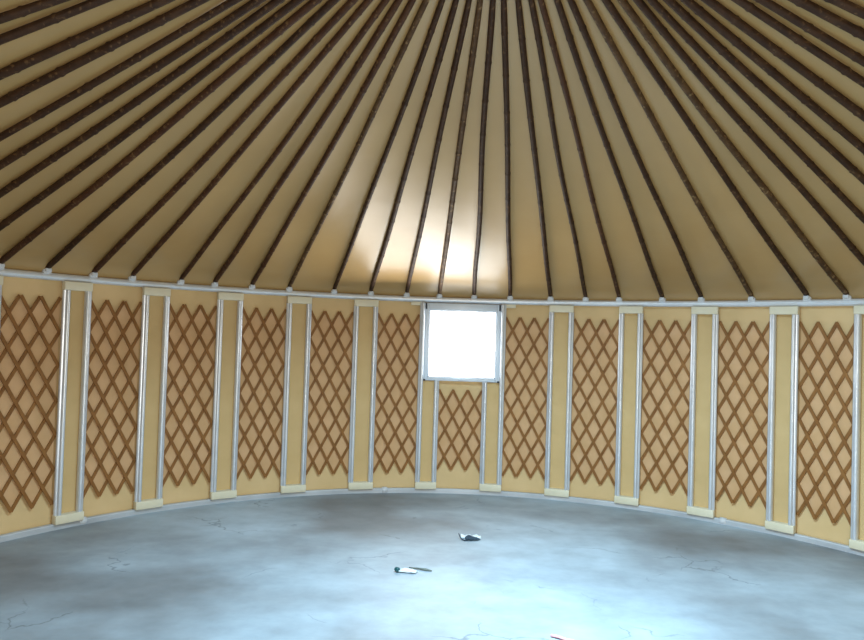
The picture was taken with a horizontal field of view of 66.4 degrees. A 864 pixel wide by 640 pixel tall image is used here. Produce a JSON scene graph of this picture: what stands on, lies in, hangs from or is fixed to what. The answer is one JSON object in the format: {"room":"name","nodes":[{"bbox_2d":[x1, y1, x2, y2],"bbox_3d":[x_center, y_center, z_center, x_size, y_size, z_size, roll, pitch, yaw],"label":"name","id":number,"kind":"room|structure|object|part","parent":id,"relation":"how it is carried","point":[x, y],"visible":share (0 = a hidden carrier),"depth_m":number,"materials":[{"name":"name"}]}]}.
{"room":"traditional dwelling","nodes":[
{"label":"traditional dwelling","id":0,"kind":"room"},
{"bbox_2d":[0,276,853,544],"bbox_3d":[0.219,0.728,4.823,7.882,1.973,3.941,2,-1,0],"label":"wall","id":1,"kind":"structure","parent":0,"point":[22,517],"depth_m":6.04,"materials":[{"name":"beige fabric"}]},
{"bbox_2d":[0,294,61,512],"bbox_3d":[-3.047,0.620,4.958,0.027,1.617,0.471,1,-2,33],"label":"lattice panel","id":2,"kind":"object","parent":1,"relation":"attached to","point":[29,364],"visible":1,"depth_m":4.97,"materials":[{"name":"brown wood"}]},
{"bbox_2d":[83,300,141,498],"bbox_3d":[-2.652,0.643,5.473,0.026,1.616,0.443,1,-2,42],"label":"lattice panel","id":3,"kind":"object","parent":1,"relation":"attached to","point":[111,426],"visible":0.94,"depth_m":5.48,"materials":[{"name":"brown wood"}]},
{"bbox_2d":[163,304,216,485],"bbox_3d":[-2.174,0.668,5.915,0.453,1.616,0.026,3,-2,-38],"label":"lattice panel","id":4,"kind":"object","parent":1,"relation":"attached to","point":[190,366],"visible":0.99,"depth_m":5.92,"materials":[{"name":"brown wood"}]},
{"bbox_2d":[237,307,285,478],"bbox_3d":[-1.623,0.693,6.276,0.444,1.616,0.026,2,-1,-28],"label":"lattice panel","id":5,"kind":"object","parent":1,"relation":"attached to","point":[262,350],"visible":0.99,"depth_m":6.28,"materials":[{"name":"brown wood"}]},
{"bbox_2d":[306,311,353,474],"bbox_3d":[-1.015,0.718,6.539,0.449,1.616,0.026,2,-1,-18],"label":"lattice panel","id":6,"kind":"object","parent":1,"relation":"attached to","point":[331,341],"visible":1,"depth_m":6.55,"materials":[{"name":"brown wood"}]},
{"bbox_2d":[373,313,419,472],"bbox_3d":[-0.361,0.741,6.696,0.457,1.616,0.026,2,-1,-9],"label":"lattice panel","id":7,"kind":"object","parent":1,"relation":"attached to","point":[397,344],"visible":0.99,"depth_m":6.70,"materials":[{"name":"brown wood"}]},
{"bbox_2d":[0,268,863,306],"bbox_3d":[0.250,-0.286,2.875,7.810,0.056,7.810,2,-1,0],"label":"trim","id":8,"kind":"structure","parent":1,"relation":"attached to","point":[6,272],"depth_m":6.06,"materials":[{"name":"paint"}]},
{"bbox_2d":[0,487,863,555],"bbox_3d":[0.190,1.647,2.851,7.791,0.064,7.754,2,-1,0],"label":"baseboard","id":9,"kind":"structure","parent":1,"relation":"attached to","point":[91,519],"depth_m":6.01,"materials":[{"name":"metal"}]},
{"bbox_2d":[0,275,3,320],"bbox_3d":[-3.191,0.619,4.653,0.074,1.887,0.229,1,-1,28],"label":"pilaster","id":10,"kind":"object","parent":9,"relation":"on","point":[1,276],"visible":1,"depth_m":4.76,"materials":[{"name":"white paint"}]},
{"bbox_3d":[-3.139,0.623,4.727,0.044,1.750,0.050,1,-1,28],"label":"post","id":11,"kind":"part","parent":10,"relation":"part of","materials":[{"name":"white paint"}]},
{"bbox_2d":[52,281,92,524],"bbox_3d":[-2.833,0.642,5.211,0.074,1.887,0.218,1,-2,38],"label":"pilaster","id":12,"kind":"object","parent":9,"relation":"on","point":[76,296],"visible":1,"depth_m":5.23,"materials":[{"name":"white paint"}]},
{"bbox_3d":[-2.875,0.640,5.137,0.044,1.750,0.050,1,-2,38],"label":"post","id":13,"kind":"part","parent":12,"relation":"part of","materials":[{"name":"silver metal"}]},
{"bbox_3d":[-2.773,0.646,5.271,0.044,1.750,0.050,1,-2,38],"label":"post","id":14,"kind":"part","parent":12,"relation":"part of","materials":[{"name":"silver metal"}]},
{"bbox_2d":[133,287,170,509],"bbox_3d":[-2.404,0.666,5.680,0.230,1.887,0.074,3,-2,-43],"label":"pilaster","id":15,"kind":"object","parent":9,"relation":"on","point":[155,301],"visible":1,"depth_m":5.70,"materials":[{"name":"white paint"}]},
{"bbox_3d":[-2.462,0.663,5.611,0.050,1.750,0.044,3,-2,-43],"label":"post","id":16,"kind":"part","parent":15,"relation":"part of","materials":[{"name":"silver metal"}]},
{"bbox_3d":[-2.330,0.670,5.733,0.050,1.750,0.044,3,-2,-43],"label":"post","id":17,"kind":"part","parent":15,"relation":"part of","materials":[{"name":"silver metal"}]},
{"bbox_2d":[209,292,243,499],"bbox_3d":[-1.889,0.691,6.083,0.235,1.887,0.074,3,-2,-33],"label":"pilaster","id":18,"kind":"object","parent":9,"relation":"on","point":[223,480],"visible":1,"depth_m":6.10,"materials":[{"name":"white paint"}]},
{"bbox_3d":[-1.960,0.688,6.023,0.050,1.750,0.044,3,-2,-33],"label":"post","id":19,"kind":"part","parent":18,"relation":"part of","materials":[{"name":"silver metal"}]},
{"bbox_3d":[-1.806,0.695,6.124,0.050,1.750,0.044,3,-2,-33],"label":"post","id":20,"kind":"part","parent":18,"relation":"part of","materials":[{"name":"silver metal"}]},
{"bbox_2d":[280,296,311,492],"bbox_3d":[-1.314,0.715,6.392,0.242,1.887,0.074,2,-1,-23],"label":"pilaster","id":21,"kind":"object","parent":9,"relation":"on","point":[299,309],"visible":1,"depth_m":6.41,"materials":[{"name":"white paint"}]},
{"bbox_3d":[-1.398,0.712,6.344,0.050,1.750,0.044,2,-1,-23],"label":"post","id":22,"kind":"part","parent":21,"relation":"part of","materials":[{"name":"silver metal"}]},
{"bbox_3d":[-1.222,0.719,6.420,0.050,1.750,0.044,2,-1,-23],"label":"post","id":23,"kind":"part","parent":21,"relation":"part of","materials":[{"name":"silver metal"}]},
{"bbox_2d":[348,299,378,489],"bbox_3d":[-0.686,0.739,6.602,0.246,1.887,0.074,2,-1,-14],"label":"pilaster","id":24,"kind":"object","parent":9,"relation":"on","point":[365,317],"visible":1,"depth_m":6.62,"materials":[{"name":"white paint"}]},
{"bbox_3d":[-0.779,0.736,6.568,0.050,1.750,0.044,2,-1,-14],"label":"post","id":25,"kind":"part","parent":24,"relation":"part of","materials":[{"name":"silver metal"}]},
{"bbox_3d":[-0.589,0.743,6.614,0.050,1.750,0.044,2,-1,-14],"label":"post","id":26,"kind":"part","parent":24,"relation":"part of","materials":[{"name":"silver metal"}]},
{"bbox_2d":[411,302,438,488],"bbox_3d":[-0.086,0.760,6.698,0.311,1.887,0.074,2,-1,-4],"label":"pilaster","id":27,"kind":"object","parent":9,"relation":"on","point":[428,391],"visible":1,"depth_m":6.69,"materials":[{"name":"white paint"}]},
{"bbox_3d":[-0.119,0.727,6.685,0.050,1.813,0.044,2,-1,-4],"label":"post","id":28,"kind":"part","parent":27,"relation":"part of","materials":[{"name":"silver metal"}]},
{"bbox_3d":[0.034,1.127,6.687,0.050,1.023,0.044,2,-1,-4],"label":"post","id":29,"kind":"part","parent":27,"relation":"part of","materials":[{"name":"white paint"}]},
{"bbox_2d":[479,304,515,491],"bbox_3d":[0.664,0.782,6.684,0.318,1.887,0.074,2,-1,6],"label":"pilaster","id":30,"kind":"object","parent":9,"relation":"on","point":[492,410],"visible":1,"depth_m":6.68,"materials":[{"name":"white paint"}]},
{"bbox_3d":[0.519,1.142,6.678,0.050,1.023,0.044,2,-1,6],"label":"post","id":31,"kind":"part","parent":30,"relation":"part of","materials":[{"name":"white paint"}]},
{"bbox_3d":[0.702,0.752,6.670,0.050,1.813,0.044,2,-1,6],"label":"post","id":32,"kind":"part","parent":30,"relation":"part of","materials":[{"name":"silver metal"}]},
{"bbox_2d":[544,305,573,496],"bbox_3d":[1.265,0.798,6.564,0.244,1.887,0.074,1,-1,16],"label":"pilaster","id":33,"kind":"object","parent":9,"relation":"on","point":[561,317],"visible":1,"depth_m":6.58,"materials":[{"name":"white paint"}]},
{"bbox_3d":[1.169,0.796,6.580,0.050,1.750,0.044,1,-1,16],"label":"post","id":34,"kind":"part","parent":33,"relation":"part of","materials":[{"name":"silver metal"}]},
{"bbox_3d":[1.355,0.800,6.527,0.050,1.750,0.044,1,-1,16],"label":"post","id":35,"kind":"part","parent":33,"relation":"part of","materials":[{"name":"silver metal"}]},
{"bbox_2d":[614,306,643,505],"bbox_3d":[1.888,0.812,6.329,0.226,1.887,0.074,1,-1,26],"label":"pilaster","id":36,"kind":"object","parent":9,"relation":"on","point":[630,340],"visible":1,"depth_m":6.34,"materials":[{"name":"white paint"}]},
{"bbox_3d":[1.804,0.810,6.357,0.050,1.750,0.044,1,-1,26],"label":"post","id":37,"kind":"part","parent":36,"relation":"part of","materials":[{"name":"white paint"}]},
{"bbox_3d":[1.963,0.814,6.280,0.050,1.750,0.044,1,-1,26],"label":"post","id":38,"kind":"part","parent":36,"relation":"part of","materials":[{"name":"white paint"}]},
{"bbox_2d":[687,307,718,517],"bbox_3d":[2.458,0.822,5.991,0.234,1.887,0.074,1,-2,35],"label":"pilaster","id":39,"kind":"object","parent":9,"relation":"on","point":[704,320],"visible":1,"depth_m":6.01,"materials":[{"name":"white paint"}]},
{"bbox_3d":[2.377,0.821,6.036,0.050,1.750,0.044,1,-2,36],"label":"post","id":40,"kind":"part","parent":39,"relation":"part of","materials":[{"name":"white paint"}]},
{"bbox_3d":[2.527,0.823,5.929,0.050,1.750,0.044,1,-2,36],"label":"post","id":41,"kind":"part","parent":39,"relation":"part of","materials":[{"name":"white paint"}]},
{"bbox_2d":[765,306,799,533],"bbox_3d":[2.955,0.828,5.569,0.074,1.887,0.227,3,-2,-45],"label":"pilaster","id":42,"kind":"object","parent":9,"relation":"on","point":[784,320],"visible":1,"depth_m":5.59,"materials":[{"name":"white paint"}]},
{"bbox_3d":[2.885,0.827,5.624,0.044,1.750,0.050,3,-2,-45],"label":"post","id":43,"kind":"part","parent":42,"relation":"part of","materials":[{"name":"white paint"}]},
{"bbox_3d":[3.009,0.828,5.499,0.044,1.750,0.050,3,-2,-45],"label":"post","id":44,"kind":"part","parent":42,"relation":"part of","materials":[{"name":"white paint"}]},
{"bbox_2d":[849,305,863,550],"bbox_3d":[3.364,0.829,5.083,0.074,1.887,0.230,3,-2,-35],"label":"pilaster","id":45,"kind":"object","parent":9,"relation":"on","point":[856,542],"visible":1,"depth_m":5.14,"materials":[{"name":"white paint"}]},
{"bbox_2d":[437,389,481,470],"bbox_3d":[0.279,1.119,6.731,0.464,0.822,0.026,2,-1,1],"label":"lattice panel","id":46,"kind":"object","parent":1,"relation":"attached to","point":[459,421],"visible":1,"depth_m":6.74,"materials":[{"name":"brown wood"}]},
{"bbox_2d":[423,303,501,382],"bbox_3d":[0.308,0.231,6.724,0.775,0.794,0.076,2,-1,1],"label":"window","id":47,"kind":"structure","parent":1,"relation":"in","point":[462,341],"depth_m":6.73,"materials":[{"name":"white glass"}]},
{"bbox_2d":[502,317,548,478],"bbox_3d":[0.944,0.781,6.671,0.459,1.616,0.026,2,-1,11],"label":"lattice panel","id":48,"kind":"object","parent":1,"relation":"attached to","point":[526,351],"visible":1,"depth_m":6.68,"materials":[{"name":"brown wood"}]},
{"bbox_2d":[570,318,618,485],"bbox_3d":[1.597,0.796,6.486,0.463,1.617,0.026,1,-1,21],"label":"lattice panel","id":49,"kind":"object","parent":1,"relation":"attached to","point":[595,357],"visible":1,"depth_m":6.49,"materials":[{"name":"brown wood"}]},
{"bbox_2d":[640,320,690,494],"bbox_3d":[2.194,0.808,6.199,0.464,1.617,0.026,1,-1,31],"label":"lattice panel","id":50,"kind":"object","parent":1,"relation":"attached to","point":[665,403],"visible":0.99,"depth_m":6.21,"materials":[{"name":"brown wood"}]},
{"bbox_2d":[715,321,769,508],"bbox_3d":[2.737,0.816,5.813,0.453,1.616,0.026,1,-2,40],"label":"lattice panel","id":51,"kind":"object","parent":1,"relation":"attached to","point":[743,379],"visible":0.98,"depth_m":5.82,"materials":[{"name":"brown wood"}]},
{"bbox_2d":[796,322,853,526],"bbox_3d":[3.193,0.820,5.354,0.026,1.616,0.437,3,-2,-40],"label":"lattice panel","id":52,"kind":"object","parent":1,"relation":"attached to","point":[825,387],"visible":0.97,"depth_m":5.36,"materials":[{"name":"brown wood"}]},
{"bbox_2d":[0,0,863,300],"bbox_3d":[0.274,-1.061,2.892,7.820,1.543,7.820,1,-2,36],"label":"ceiling","id":53,"kind":"structure","parent":0,"point":[766,277],"depth_m":4.52,"materials":[{"name":"fabric"}]},
{"bbox_2d":[0,0,69,23],"bbox_3d":[-1.989,-1.135,2.654,3.244,1.516,0.060,2,-1,-6],"label":"pole","id":54,"kind":"object","parent":53,"relation":"attached to","point":[20,11],"visible":1,"depth_m":2.68,"materials":[{"name":"brown wood"}]},
{"bbox_2d":[0,0,112,44],"bbox_3d":[-1.999,-1.132,2.790,3.244,1.516,0.060,2,-1,-3],"label":"pole","id":55,"kind":"object","parent":53,"relation":"attached to","point":[54,18],"visible":1,"depth_m":2.80,"materials":[{"name":"brown wood"}]},
{"bbox_2d":[0,0,174,79],"bbox_3d":[-1.997,-1.126,3.029,3.244,1.516,0.060,2,-1,3],"label":"pole","id":56,"kind":"object","parent":53,"relation":"attached to","point":[127,16],"visible":1,"depth_m":2.99,"materials":[{"name":"brown wood"}]},
{"bbox_2d":[0,0,209,107],"bbox_3d":[-1.980,-1.122,3.205,3.244,1.516,0.060,2,-1,8],"label":"pole","id":57,"kind":"object","parent":53,"relation":"attached to","point":[160,20],"visible":1,"depth_m":3.14,"materials":[{"name":"brown wood"}]},
{"bbox_2d":[0,0,241,141],"bbox_3d":[-1.943,-1.116,3.405,3.244,1.516,0.060,1,-1,13],"label":"pole","id":58,"kind":"object","parent":53,"relation":"attached to","point":[188,27],"visible":1,"depth_m":3.31,"materials":[{"name":"brown wood"}]},
{"bbox_2d":[0,0,265,169],"bbox_3d":[-1.901,-1.111,3.563,3.244,1.516,0.060,1,-1,17],"label":"pole","id":59,"kind":"object","parent":53,"relation":"attached to","point":[250,5],"visible":1,"depth_m":3.45,"materials":[{"name":"brown wood"}]},
{"bbox_2d":[0,0,284,197],"bbox_3d":[-1.851,-1.107,3.708,3.244,1.516,0.060,1,-1,21],"label":"pole","id":60,"kind":"object","parent":53,"relation":"attached to","point":[229,35],"visible":1,"depth_m":3.59,"materials":[{"name":"brown wood"}]},
{"bbox_2d":[0,0,303,230],"bbox_3d":[-1.786,-1.101,3.859,3.244,1.516,0.060,1,-1,25],"label":"pole","id":61,"kind":"object","parent":53,"relation":"attached to","point":[215,64],"visible":1,"depth_m":3.74,"materials":[{"name":"brown wood"}]},
{"bbox_2d":[0,0,321,269],"bbox_3d":[-1.712,-1.096,4.004,3.244,1.516,0.060,1,-1,29],"label":"pole","id":62,"kind":"object","parent":53,"relation":"attached to","point":[278,31],"visible":1,"depth_m":3.91,"materials":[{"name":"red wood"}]},
{"bbox_2d":[42,0,339,273],"bbox_3d":[-1.609,-1.089,4.171,3.244,1.516,0.060,1,-2,34],"label":"pole","id":63,"kind":"object","parent":53,"relation":"attached to","point":[329,4],"visible":1,"depth_m":4.04,"materials":[{"name":"brown wood"}]},
{"bbox_2d":[89,0,357,277],"bbox_3d":[-1.484,-1.081,4.338,3.244,1.516,0.060,1,-2,39],"label":"pole","id":64,"kind":"object","parent":53,"relation":"attached to","point":[349,4],"visible":1,"depth_m":4.13,"materials":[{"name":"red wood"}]},
{"bbox_2d":[128,0,372,280],"bbox_3d":[-1.362,-1.075,4.475,3.244,1.516,0.060,1,-2,44],"label":"pole","id":65,"kind":"object","parent":53,"relation":"attached to","point":[362,7],"visible":1,"depth_m":4.21,"materials":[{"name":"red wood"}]},
{"bbox_2d":[177,0,389,284],"bbox_3d":[-1.184,-1.066,4.640,0.060,1.516,3.244,3,-2,-40],"label":"pole","id":66,"kind":"object","parent":53,"relation":"attached to","point":[375,14],"visible":1,"depth_m":4.31,"materials":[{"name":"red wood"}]},
{"bbox_2d":[211,0,402,286],"bbox_3d":[-1.043,-1.059,4.748,0.060,1.516,3.244,3,-2,-35],"label":"pole","id":67,"kind":"object","parent":53,"relation":"attached to","point":[395,5],"visible":1,"depth_m":4.36,"materials":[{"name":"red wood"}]},
{"bbox_2d":[248,0,415,288],"bbox_3d":[-0.872,-1.051,4.859,0.060,1.516,3.244,3,-1,-30],"label":"pole","id":68,"kind":"object","parent":53,"relation":"attached to","point":[382,55],"visible":1,"depth_m":4.41,"materials":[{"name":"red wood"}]},
{"bbox_2d":[286,0,429,290],"bbox_3d":[-0.687,-1.043,4.955,0.060,1.516,3.244,2,-1,-25],"label":"pole","id":69,"kind":"object","parent":53,"relation":"attached to","point":[422,8],"visible":1,"depth_m":4.46,"materials":[{"name":"brown wood"}]},
{"bbox_2d":[331,0,444,293],"bbox_3d":[-0.445,-1.034,5.052,0.060,1.516,3.244,2,-1,-18],"label":"pole","id":70,"kind":"object","parent":53,"relation":"attached to","point":[431,30],"visible":1,"depth_m":4.50,"materials":[{"name":"brown wood"}]},
{"bbox_2d":[368,0,458,294],"bbox_3d":[-0.236,-1.026,5.110,0.060,1.516,3.244,2,-1,-13],"label":"pole","id":71,"kind":"object","parent":53,"relation":"attached to","point":[439,58],"visible":1,"depth_m":4.51,"materials":[{"name":"brown wood"}]},
{"bbox_2d":[404,0,471,296],"bbox_3d":[-0.026,-1.019,5.148,0.060,1.516,3.244,2,-1,-7],"label":"pole","id":72,"kind":"object","parent":53,"relation":"attached to","point":[465,17],"visible":1,"depth_m":4.53,"materials":[{"name":"brown wood"}]},
{"bbox_2d":[436,0,482,297],"bbox_3d":[0.170,-1.012,5.165,0.060,1.516,3.244,2,-1,-3],"label":"pole","id":73,"kind":"object","parent":53,"relation":"attached to","point":[477,20],"visible":1,"depth_m":4.54,"materials":[{"name":"brown wood"}]},
{"bbox_2d":[471,0,495,298],"bbox_3d":[0.380,-1.006,5.165,0.060,1.516,3.244,2,-1,3],"label":"pole","id":74,"kind":"object","parent":53,"relation":"attached to","point":[491,19],"visible":1,"depth_m":4.53,"materials":[{"name":"brown wood"}]},
{"bbox_2d":[501,0,512,299],"bbox_3d":[0.592,-1.000,5.145,0.060,1.516,3.244,2,-1,8],"label":"pole","id":75,"kind":"object","parent":53,"relation":"attached to","point":[504,21],"visible":1,"depth_m":4.50,"materials":[{"name":"brown wood"}]},
{"bbox_2d":[515,0,553,300],"bbox_3d":[0.826,-0.994,5.099,0.060,1.516,3.244,1,-1,14],"label":"pole","id":76,"kind":"object","parent":53,"relation":"attached to","point":[519,12],"visible":1,"depth_m":4.50,"materials":[{"name":"brown wood"}]},
{"bbox_2d":[528,0,588,300],"bbox_3d":[1.019,-0.989,5.041,0.060,1.516,3.244,1,-1,19],"label":"pole","id":77,"kind":"object","parent":53,"relation":"attached to","point":[533,11],"visible":1,"depth_m":4.47,"materials":[{"name":"brown wood"}]},
{"bbox_2d":[538,0,622,301],"bbox_3d":[1.195,-0.985,4.972,0.060,1.516,3.244,1,-1,24],"label":"pole","id":78,"kind":"object","parent":53,"relation":"attached to","point":[543,9],"visible":1,"depth_m":4.43,"materials":[{"name":"brown wood"}]},
{"bbox_2d":[554,0,665,301],"bbox_3d":[1.405,-0.981,4.865,0.060,1.516,3.244,1,-1,30],"label":"pole","id":79,"kind":"object","parent":53,"relation":"attached to","point":[569,37],"visible":1,"depth_m":4.40,"materials":[{"name":"brown wood"}]},
{"bbox_2d":[567,0,704,301],"bbox_3d":[1.577,-0.978,4.756,0.060,1.516,3.244,1,-2,35],"label":"pole","id":80,"kind":"object","parent":53,"relation":"attached to","point":[582,27],"visible":1,"depth_m":4.34,"materials":[{"name":"brown wood"}]},
{"bbox_2d":[583,0,755,300],"bbox_3d":[1.774,-0.976,4.602,0.060,1.516,3.244,1,-2,41],"label":"pole","id":81,"kind":"object","parent":53,"relation":"attached to","point":[589,4],"visible":1,"depth_m":4.25,"materials":[{"name":"brown wood"}]},
{"bbox_2d":[601,0,811,300],"bbox_3d":[1.956,-0.974,4.422,3.244,1.516,0.060,3,-2,-42],"label":"pole","id":82,"kind":"object","parent":53,"relation":"attached to","point":[609,5],"visible":1,"depth_m":4.15,"materials":[{"name":"brown wood"}]},
{"bbox_2d":[617,0,851,299],"bbox_3d":[2.068,-0.974,4.289,3.244,1.516,0.060,3,-2,-38],"label":"pole","id":83,"kind":"object","parent":53,"relation":"attached to","point":[625,5],"visible":1,"depth_m":4.08,"materials":[{"name":"brown wood"}]},
{"bbox_2d":[633,0,863,265],"bbox_3d":[2.178,-0.974,4.135,3.244,1.516,0.061,3,-2,-33],"label":"pole","id":84,"kind":"object","parent":53,"relation":"attached to","point":[662,30],"visible":1,"depth_m":3.90,"materials":[{"name":"brown wood"}]},
{"bbox_2d":[647,0,863,223],"bbox_3d":[2.264,-0.974,3.992,3.244,1.516,0.060,2,-1,-29],"label":"pole","id":85,"kind":"object","parent":53,"relation":"attached to","point":[655,4],"visible":1,"depth_m":3.73,"materials":[{"name":"brown wood"}]},
{"bbox_2d":[663,0,863,184],"bbox_3d":[2.342,-0.975,3.838,3.244,1.516,0.060,2,-1,-25],"label":"pole","id":86,"kind":"object","parent":53,"relation":"attached to","point":[674,5],"visible":1,"depth_m":3.58,"materials":[{"name":"brown wood"}]},
{"bbox_2d":[680,0,863,154],"bbox_3d":[2.402,-0.977,3.692,3.244,1.516,0.060,2,-1,-21],"label":"pole","id":87,"kind":"object","parent":53,"relation":"attached to","point":[694,6],"visible":1,"depth_m":3.45,"materials":[{"name":"brown wood"}]},
{"bbox_2d":[701,0,863,121],"bbox_3d":[2.459,-0.979,3.522,3.244,1.516,0.060,2,-1,-16],"label":"pole","id":88,"kind":"object","parent":53,"relation":"attached to","point":[735,20],"visible":1,"depth_m":3.31,"materials":[{"name":"brown wood"}]},
{"bbox_2d":[731,0,863,87],"bbox_3d":[2.508,-0.982,3.318,3.244,1.516,0.060,2,-1,-11],"label":"pole","id":89,"kind":"object","parent":53,"relation":"attached to","point":[749,7],"visible":1,"depth_m":3.17,"materials":[{"name":"brown wood"}]},
{"bbox_2d":[754,0,863,66],"bbox_3d":[2.530,-0.984,3.177,3.244,1.516,0.060,2,-1,-7],"label":"pole","id":90,"kind":"object","parent":53,"relation":"attached to","point":[807,27],"visible":1,"depth_m":3.07,"materials":[{"name":"brown wood"}]},
{"bbox_2d":[788,0,863,40],"bbox_3d":[2.546,-0.988,2.985,3.244,1.516,0.060,2,-1,-2],"label":"pole","id":91,"kind":"object","parent":53,"relation":"attached to","point":[856,31],"visible":1,"depth_m":2.95,"materials":[{"name":"brown wood"}]},
{"bbox_2d":[824,0,863,18],"bbox_3d":[2.547,-0.992,2.815,3.244,1.516,0.060,2,-1,2],"label":"pole","id":92,"kind":"object","parent":53,"relation":"attached to","point":[846,5],"visible":1,"depth_m":2.84,"materials":[{"name":"brown wood"}]},
{"bbox_2d":[0,493,863,639],"bbox_3d":[0.190,1.670,2.831,8.252,0.001,8.252,2,-1,0],"label":"floor","id":93,"kind":"structure","parent":0,"point":[313,567],"depth_m":4.37,"materials":[{"name":"grey concrete"}]},
{"bbox_2d":[394,567,417,572],"bbox_3d":[-0.172,1.678,4.434,0.163,0.034,0.055,2,-1,0],"label":"tube","id":94,"kind":"object","parent":93,"relation":"on","point":[397,569],"visible":1,"depth_m":4.42,"materials":[{"name":"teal plastic"}]},
{"bbox_2d":[409,567,431,570],"bbox_3d":[-0.078,1.690,4.486,0.162,0.018,0.018,1,-1,19],"label":"wood splinter","id":95,"kind":"object","parent":93,"relation":"on","point":[424,569],"visible":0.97,"depth_m":4.48,"materials":[{"name":"grey wood"}]},
{"bbox_2d":[458,533,479,540],"bbox_3d":[0.293,1.704,5.177,0.171,0.042,0.075,2,-1,0],"label":"rag","id":96,"kind":"object","parent":93,"relation":"on","point":[468,537],"visible":1,"depth_m":5.16,"materials":[{"name":"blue fabric"}]},
{"bbox_2d":[461,534,480,538],"bbox_3d":[0.308,1.710,5.232,0.160,0.027,0.068,2,-1,0],"label":"scrap","id":97,"kind":"object","parent":93,"relation":"on","point":[462,535],"visible":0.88,"depth_m":5.22,"materials":[{"name":"white paper"}]},
{"bbox_2d":[550,634,573,639],"bbox_3d":[0.718,1.691,3.499,0.194,0.013,0.026,1,-2,32],"label":"strip","id":98,"kind":"object","parent":93,"relation":"on","point":[551,635],"visible":1,"depth_m":3.52,"materials":[{"name":"white paper"}]}
]}

